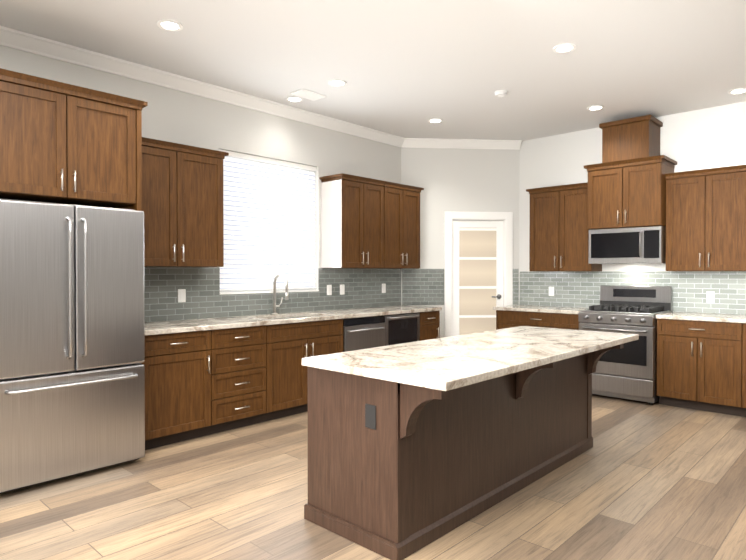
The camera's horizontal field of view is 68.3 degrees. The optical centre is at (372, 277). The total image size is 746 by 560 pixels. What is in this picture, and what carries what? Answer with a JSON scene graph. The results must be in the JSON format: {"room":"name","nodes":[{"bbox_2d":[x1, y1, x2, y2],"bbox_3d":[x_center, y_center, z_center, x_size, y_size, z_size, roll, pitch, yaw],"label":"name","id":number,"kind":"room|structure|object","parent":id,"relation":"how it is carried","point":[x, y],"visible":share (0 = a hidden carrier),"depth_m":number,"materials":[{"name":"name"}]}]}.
{"room":"kitchen","nodes":[
{"label":"kitchen","id":0,"kind":"room"},
{"bbox_2d":[0,45,400,321],"bbox_3d":[-1.677,-0.236,5.016,0.150,3.046,8.400,1,1,43],"label":"wall","id":1,"kind":"structure","parent":0,"point":[176,116],"depth_m":5.26,"materials":[{"name":"white paint"}]},
{"bbox_2d":[0,68,147,207],"bbox_3d":[-2.226,-0.893,3.805,0.691,0.735,1.043,1,1,43],"label":"upper cabinet","id":2,"kind":"object","parent":1,"relation":"attached to","point":[63,143],"visible":1,"depth_m":3.60,"materials":[{"name":"brown wood"}]},
{"bbox_2d":[142,137,228,266],"bbox_3d":[-1.699,-0.594,4.609,0.362,1.000,0.898,1,1,43],"label":"upper cabinet","id":3,"kind":"object","parent":1,"relation":"attached to","point":[182,197],"visible":0.75,"depth_m":4.53,"materials":[{"name":"brown wood"}]},
{"bbox_2d":[0,26,521,149],"bbox_3d":[-1.223,-1.701,4.574,1.137,0.103,8.098,1,1,43],"label":"crown molding","id":4,"kind":"structure","parent":1,"relation":"attached to","point":[30,43],"depth_m":5.01,"materials":[{"name":"white wood"}]},
{"bbox_2d":[220,156,318,293],"bbox_3d":[-1.062,-0.534,5.636,0.132,1.370,1.230,1,1,43],"label":"window","id":5,"kind":"structure","parent":1,"relation":"in","point":[264,291],"depth_m":5.59,"materials":[{"name":"white"}]},
{"bbox_2d":[219,149,316,290],"bbox_3d":[-1.056,-0.548,5.630,0.050,1.334,1.218,1,1,43],"label":"window blinds","id":6,"kind":"object","parent":5,"relation":"attached to","point":[263,251],"visible":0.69,"depth_m":5.60,"materials":[{"name":"white plastic"}]},
{"bbox_2d":[144,267,400,321],"bbox_3d":[-0.889,0.131,5.740,0.008,0.467,3.648,1,1,43],"label":"backsplash","id":7,"kind":"structure","parent":1,"relation":"attached to","point":[206,299],"depth_m":5.37,"materials":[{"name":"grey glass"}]},
{"bbox_2d":[178,289,185,301],"bbox_3d":[-1.693,0.159,4.871,0.008,0.116,0.072,1,1,43],"label":"electrical outlet plate","id":8,"kind":"object","parent":7,"relation":"attached to","point":[181,295],"depth_m":4.87,"materials":[{"name":"white plastic"}]},
{"bbox_2d":[327,285,331,294],"bbox_3d":[-0.488,0.136,6.154,0.008,0.116,0.072,1,1,43],"label":"electrical outlet plate","id":9,"kind":"object","parent":7,"relation":"attached to","point":[329,287],"depth_m":6.15,"materials":[{"name":"white plastic"}]},
{"bbox_2d":[340,284,344,294],"bbox_3d":[-0.352,0.135,6.299,0.008,0.116,0.072,1,1,43],"label":"electrical outlet plate","id":10,"kind":"object","parent":7,"relation":"attached to","point":[342,287],"depth_m":6.30,"materials":[{"name":"white plastic"}]},
{"bbox_2d":[382,284,385,292],"bbox_3d":[0.134,0.129,6.817,0.008,0.116,0.072,1,1,43],"label":"electrical outlet plate","id":11,"kind":"object","parent":7,"relation":"attached to","point":[383,285],"depth_m":6.82,"materials":[{"name":"white plastic"}]},
{"bbox_2d":[319,173,385,267],"bbox_3d":[-0.218,-0.609,6.187,0.362,1.000,0.700,1,1,43],"label":"upper cabinet","id":12,"kind":"object","parent":1,"relation":"attached to","point":[352,221],"visible":1,"depth_m":6.03,"materials":[{"name":"brown wood"}]},
{"bbox_2d":[380,181,423,268],"bbox_3d":[0.264,-0.615,6.701,0.362,1.000,0.701,1,1,43],"label":"upper cabinet","id":13,"kind":"object","parent":1,"relation":"attached to","point":[401,226],"visible":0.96,"depth_m":6.57,"materials":[{"name":"brown wood"}]},
{"bbox_2d":[0,394,745,559],"bbox_3d":[1.002,1.373,2.517,7.500,0.120,8.400,1,1,43],"label":"floor","id":14,"kind":"structure","parent":0,"point":[640,480],"depth_m":3.15,"materials":[{"name":"brown wood"}]},
{"bbox_2d":[0,198,144,493],"bbox_3d":[-2.155,0.408,3.752,0.831,1.785,0.895,1,1,43],"label":"refrigerator","id":15,"kind":"object","parent":14,"relation":"on","point":[72,371],"visible":1,"depth_m":3.47,"materials":[{"name":"silver metal"}]},
{"bbox_2d":[119,109,142,457],"bbox_3d":[-1.914,0.046,4.172,0.657,2.500,0.036,1,1,43],"label":"end panel","id":16,"kind":"object","parent":14,"relation":"on","point":[137,206],"visible":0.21,"depth_m":3.93,"materials":[{"name":"brown wood"}]},
{"bbox_2d":[143,330,214,449],"bbox_3d":[-1.720,0.856,4.423,0.607,0.876,0.581,1,1,43],"label":"base cabinet","id":17,"kind":"object","parent":14,"relation":"on","point":[198,384],"depth_m":4.24,"materials":[{"name":"brown wood"}]},
{"bbox_2d":[144,305,441,335],"bbox_3d":[-0.651,0.386,5.536,0.637,0.038,3.677,1,1,43],"label":"countertop","id":18,"kind":"structure","parent":17,"relation":"on","point":[169,327],"depth_m":5.03,"materials":[{"name":"stone"}]},
{"bbox_2d":[272,273,288,313],"bbox_3d":[-0.904,0.160,5.502,0.246,0.415,0.120,1,1,43],"label":"faucet","id":19,"kind":"object","parent":18,"relation":"on","point":[274,290],"visible":1,"depth_m":5.52,"materials":[{"name":"silver metal"}]},
{"bbox_2d":[215,325,274,432],"bbox_3d":[-1.337,0.852,4.831,0.607,0.876,0.663,1,1,43],"label":"base cabinet","id":20,"kind":"object","parent":14,"relation":"on","point":[244,356],"depth_m":4.67,"materials":[{"name":"brown wood"}]},
{"bbox_2d":[275,339,342,418],"bbox_3d":[-0.833,0.984,5.369,0.607,0.600,0.930,1,1,43],"label":"base cabinet","id":21,"kind":"object","parent":14,"relation":"on","point":[291,377],"depth_m":5.06,"materials":[{"name":"brown wood"}]},
{"bbox_2d":[342,316,384,351],"bbox_3d":[-0.278,0.838,5.904,0.648,0.858,0.603,1,1,43],"label":"dishwasher","id":22,"kind":"object","parent":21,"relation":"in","point":[359,333],"visible":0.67,"depth_m":5.68,"materials":[{"name":"silver metal"}]},
{"bbox_2d":[382,313,419,345],"bbox_3d":[0.138,0.833,6.355,0.638,0.858,0.598,1,1,43],"label":"beverage cooler","id":23,"kind":"object","parent":14,"relation":"on","point":[402,328],"visible":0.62,"depth_m":6.14,"materials":[{"name":"black"}]},
{"bbox_2d":[417,311,439,340],"bbox_3d":[0.457,0.833,6.740,0.609,0.876,0.381,1,1,43],"label":"base cabinet","id":24,"kind":"object","parent":14,"relation":"on","point":[429,321],"depth_m":6.54,"materials":[{"name":"brown wood"}]},
{"bbox_2d":[304,344,622,559],"bbox_3d":[0.737,0.880,3.509,0.895,0.846,2.298,1,1,43],"label":"kitchen island","id":25,"kind":"object","parent":14,"relation":"on","point":[398,471],"visible":0.88,"depth_m":2.85,"materials":[{"name":"brown wood"}]},
{"bbox_2d":[302,326,638,390],"bbox_3d":[0.780,0.437,3.453,0.931,0.040,2.395,1,1,43],"label":"island countertop","id":26,"kind":"structure","parent":25,"relation":"on","point":[449,363],"depth_m":2.99,"materials":[{"name":"stone"}]},
{"bbox_2d":[496,310,579,329],"bbox_3d":[2.091,0.834,6.599,1.051,0.875,0.642,1,1,43],"label":"base cabinet","id":27,"kind":"object","parent":14,"relation":"on","point":[507,319],"visible":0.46,"depth_m":6.39,"materials":[{"name":"brown wood"}]},
{"bbox_2d":[493,305,588,313],"bbox_3d":[2.083,0.375,6.607,1.082,0.038,0.637,1,1,43],"label":"countertop","id":28,"kind":"structure","parent":27,"relation":"on","point":[551,309],"depth_m":6.44,"materials":[{"name":"stone"}]},
{"bbox_2d":[578,285,672,404],"bbox_3d":[2.713,0.686,5.931,0.752,1.185,0.730,1,1,43],"label":"range","id":29,"kind":"object","parent":14,"relation":"on","point":[628,370],"visible":0.85,"depth_m":5.70,"materials":[{"name":"silver metal"}]},
{"bbox_2d":[657,319,732,414],"bbox_3d":[3.309,0.845,5.480,0.722,0.876,0.607,1,1,43],"label":"base cabinet","id":30,"kind":"object","parent":14,"relation":"on","point":[701,365],"depth_m":5.27,"materials":[{"name":"brown wood"}]},
{"bbox_2d":[733,323,745,416],"bbox_3d":[3.747,0.849,5.069,0.602,0.876,0.607,1,1,43],"label":"base cabinet","id":31,"kind":"object","parent":14,"relation":"on","point":[739,329],"depth_m":5.03,"materials":[{"name":"brown wood"}]},
{"bbox_2d":[656,311,745,322],"bbox_3d":[3.506,0.389,5.270,1.292,0.038,0.637,1,1,43],"label":"countertop","id":32,"kind":"structure","parent":31,"relation":"on","point":[719,317],"depth_m":5.31,"materials":[{"name":"stone"}]},
{"bbox_2d":[0,0,745,140],"bbox_3d":[1.002,-1.793,2.485,7.500,0.120,8.400,1,1,43],"label":"ceiling","id":33,"kind":"structure","parent":0,"point":[406,68],"depth_m":4.27,"materials":[{"name":"white paint"}]},
{"bbox_2d":[157,19,182,30],"bbox_3d":[-1.402,-1.742,3.796,0.170,0.006,0.170,1,1,43],"label":"recessed light","id":34,"kind":"object","parent":33,"relation":"in","point":[169,25],"visible":1,"depth_m":3.79,"materials":[{"name":"white"}]},
{"bbox_2d":[286,96,302,101],"bbox_3d":[-0.774,-1.759,5.415,0.170,0.006,0.170,1,1,43],"label":"recessed light","id":35,"kind":"object","parent":33,"relation":"in","point":[294,99],"visible":1,"depth_m":5.41,"materials":[{"name":"white plastic"}]},
{"bbox_2d":[290,89,325,100],"bbox_3d":[-0.621,-1.753,5.271,0.180,0.015,0.300,1,1,43],"label":"ceiling vent","id":36,"kind":"object","parent":33,"relation":"in","point":[308,94],"visible":1,"depth_m":5.24,"materials":[{"name":"white"}]},
{"bbox_2d":[328,79,346,86],"bbox_3d":[-0.320,-1.754,4.948,0.170,0.006,0.170,1,1,43],"label":"recessed light","id":37,"kind":"object","parent":33,"relation":"in","point":[336,82],"visible":0.98,"depth_m":4.93,"materials":[{"name":"white"}]},
{"bbox_2d":[428,118,442,122],"bbox_3d":[0.702,-1.766,6.183,0.170,0.006,0.170,1,1,43],"label":"recessed light","id":38,"kind":"object","parent":33,"relation":"in","point":[436,120],"visible":1,"depth_m":6.17,"materials":[{"name":"white"}]},
{"bbox_2d":[494,90,507,97],"bbox_3d":[1.214,-1.740,5.209,0.136,0.039,0.136,1,1,43],"label":"smoke detector","id":39,"kind":"object","parent":33,"relation":"attached to","point":[500,93],"visible":0.98,"depth_m":5.17,"materials":[{"name":"white paint"}]},
{"bbox_2d":[553,43,575,52],"bbox_3d":[1.458,-1.746,4.183,0.170,0.006,0.170,1,1,43],"label":"recessed light","id":40,"kind":"object","parent":33,"relation":"in","point":[565,48],"visible":1,"depth_m":4.18,"materials":[{"name":"white plastic"}]},
{"bbox_2d":[587,105,603,110],"bbox_3d":[2.309,-1.762,5.703,0.170,0.006,0.170,1,1,43],"label":"recessed light","id":41,"kind":"object","parent":33,"relation":"in","point":[595,108],"visible":0.98,"depth_m":5.71,"materials":[{"name":"white plastic"}]},
{"bbox_2d":[728,88,745,93],"bbox_3d":[3.443,-1.756,5.173,0.170,0.006,0.170,1,1,43],"label":"recessed light","id":42,"kind":"object","parent":33,"relation":"in","point":[739,91],"visible":0.98,"depth_m":5.18,"materials":[{"name":"white plastic"}]},
{"bbox_2d":[401,148,519,337],"bbox_3d":[1.135,-0.258,7.188,1.657,3.046,0.100,0,1,-4],"label":"wall","id":43,"kind":"structure","parent":0,"point":[468,180],"depth_m":7.12,"materials":[{"name":"white paint"}]},
{"bbox_2d":[402,269,518,304],"bbox_3d":[1.140,0.117,7.136,1.533,0.467,0.008,0,1,-4],"label":"backsplash","id":44,"kind":"structure","parent":43,"relation":"attached to","point":[422,286],"depth_m":7.10,"materials":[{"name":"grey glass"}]},
{"bbox_2d":[444,211,512,336],"bbox_3d":[1.372,0.203,7.202,0.900,2.125,0.118,0,1,-4],"label":"door frame","id":45,"kind":"structure","parent":43,"relation":"attached to","point":[505,217],"depth_m":7.13,"materials":[{"name":"white wood"}]},
{"bbox_2d":[453,220,503,335],"bbox_3d":[1.373,0.255,7.197,0.491,2.006,0.531,1,1,43],"label":"pantry door","id":46,"kind":"structure","parent":43,"relation":"in","point":[478,251],"depth_m":7.19,"materials":[{"name":"white wood"}]},
{"bbox_2d":[519,101,745,314],"bbox_3d":[3.881,-0.240,5.456,7.350,3.046,0.150,1,1,43],"label":"wall","id":47,"kind":"structure","parent":0,"point":[708,138],"depth_m":6.18,"materials":[{"name":"white paint"}]},
{"bbox_2d":[526,182,601,270],"bbox_3d":[2.282,-0.581,6.598,0.792,1.005,0.362,1,1,43],"label":"upper cabinet","id":48,"kind":"object","parent":47,"relation":"attached to","point":[558,235],"visible":0.85,"depth_m":6.47,"materials":[{"name":"brown wood"}]},
{"bbox_2d":[584,114,676,229],"bbox_3d":[2.806,-1.119,6.012,0.818,1.157,0.492,1,1,43],"label":"upper cabinet","id":49,"kind":"object","parent":47,"relation":"attached to","point":[626,183],"visible":0.98,"depth_m":5.85,"materials":[{"name":"brown wood"}]},
{"bbox_2d":[588,226,665,263],"bbox_3d":[2.811,-0.348,6.026,0.752,0.380,0.474,1,1,43],"label":"over-the-range microwave","id":50,"kind":"object","parent":49,"relation":"attached to","point":[638,245],"visible":0.96,"depth_m":5.86,"materials":[{"name":"silver metal"}]},
{"bbox_2d":[520,271,745,314],"bbox_3d":[3.057,0.144,6.123,3.118,0.432,0.008,1,1,43],"label":"backsplash","id":51,"kind":"structure","parent":47,"relation":"attached to","point":[691,289],"depth_m":6.13,"materials":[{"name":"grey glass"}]},
{"bbox_2d":[549,287,553,295],"bbox_3d":[2.234,0.169,6.885,0.072,0.116,0.005,1,1,43],"label":"electrical outlet plate","id":52,"kind":"object","parent":51,"relation":"attached to","point":[551,289],"depth_m":6.88,"materials":[{"name":"white plastic"}]},
{"bbox_2d":[707,292,714,302],"bbox_3d":[3.500,0.201,5.697,0.072,0.116,0.005,1,1,43],"label":"electrical outlet plate","id":53,"kind":"object","parent":51,"relation":"attached to","point":[710,297],"depth_m":5.69,"materials":[{"name":"white plastic"}]},
{"bbox_2d":[665,165,745,270],"bbox_3d":[3.393,-0.571,5.556,0.722,1.005,0.362,1,1,43],"label":"upper cabinet","id":54,"kind":"object","parent":47,"relation":"attached to","point":[705,219],"visible":1,"depth_m":5.44,"materials":[{"name":"brown wood"}]}
]}

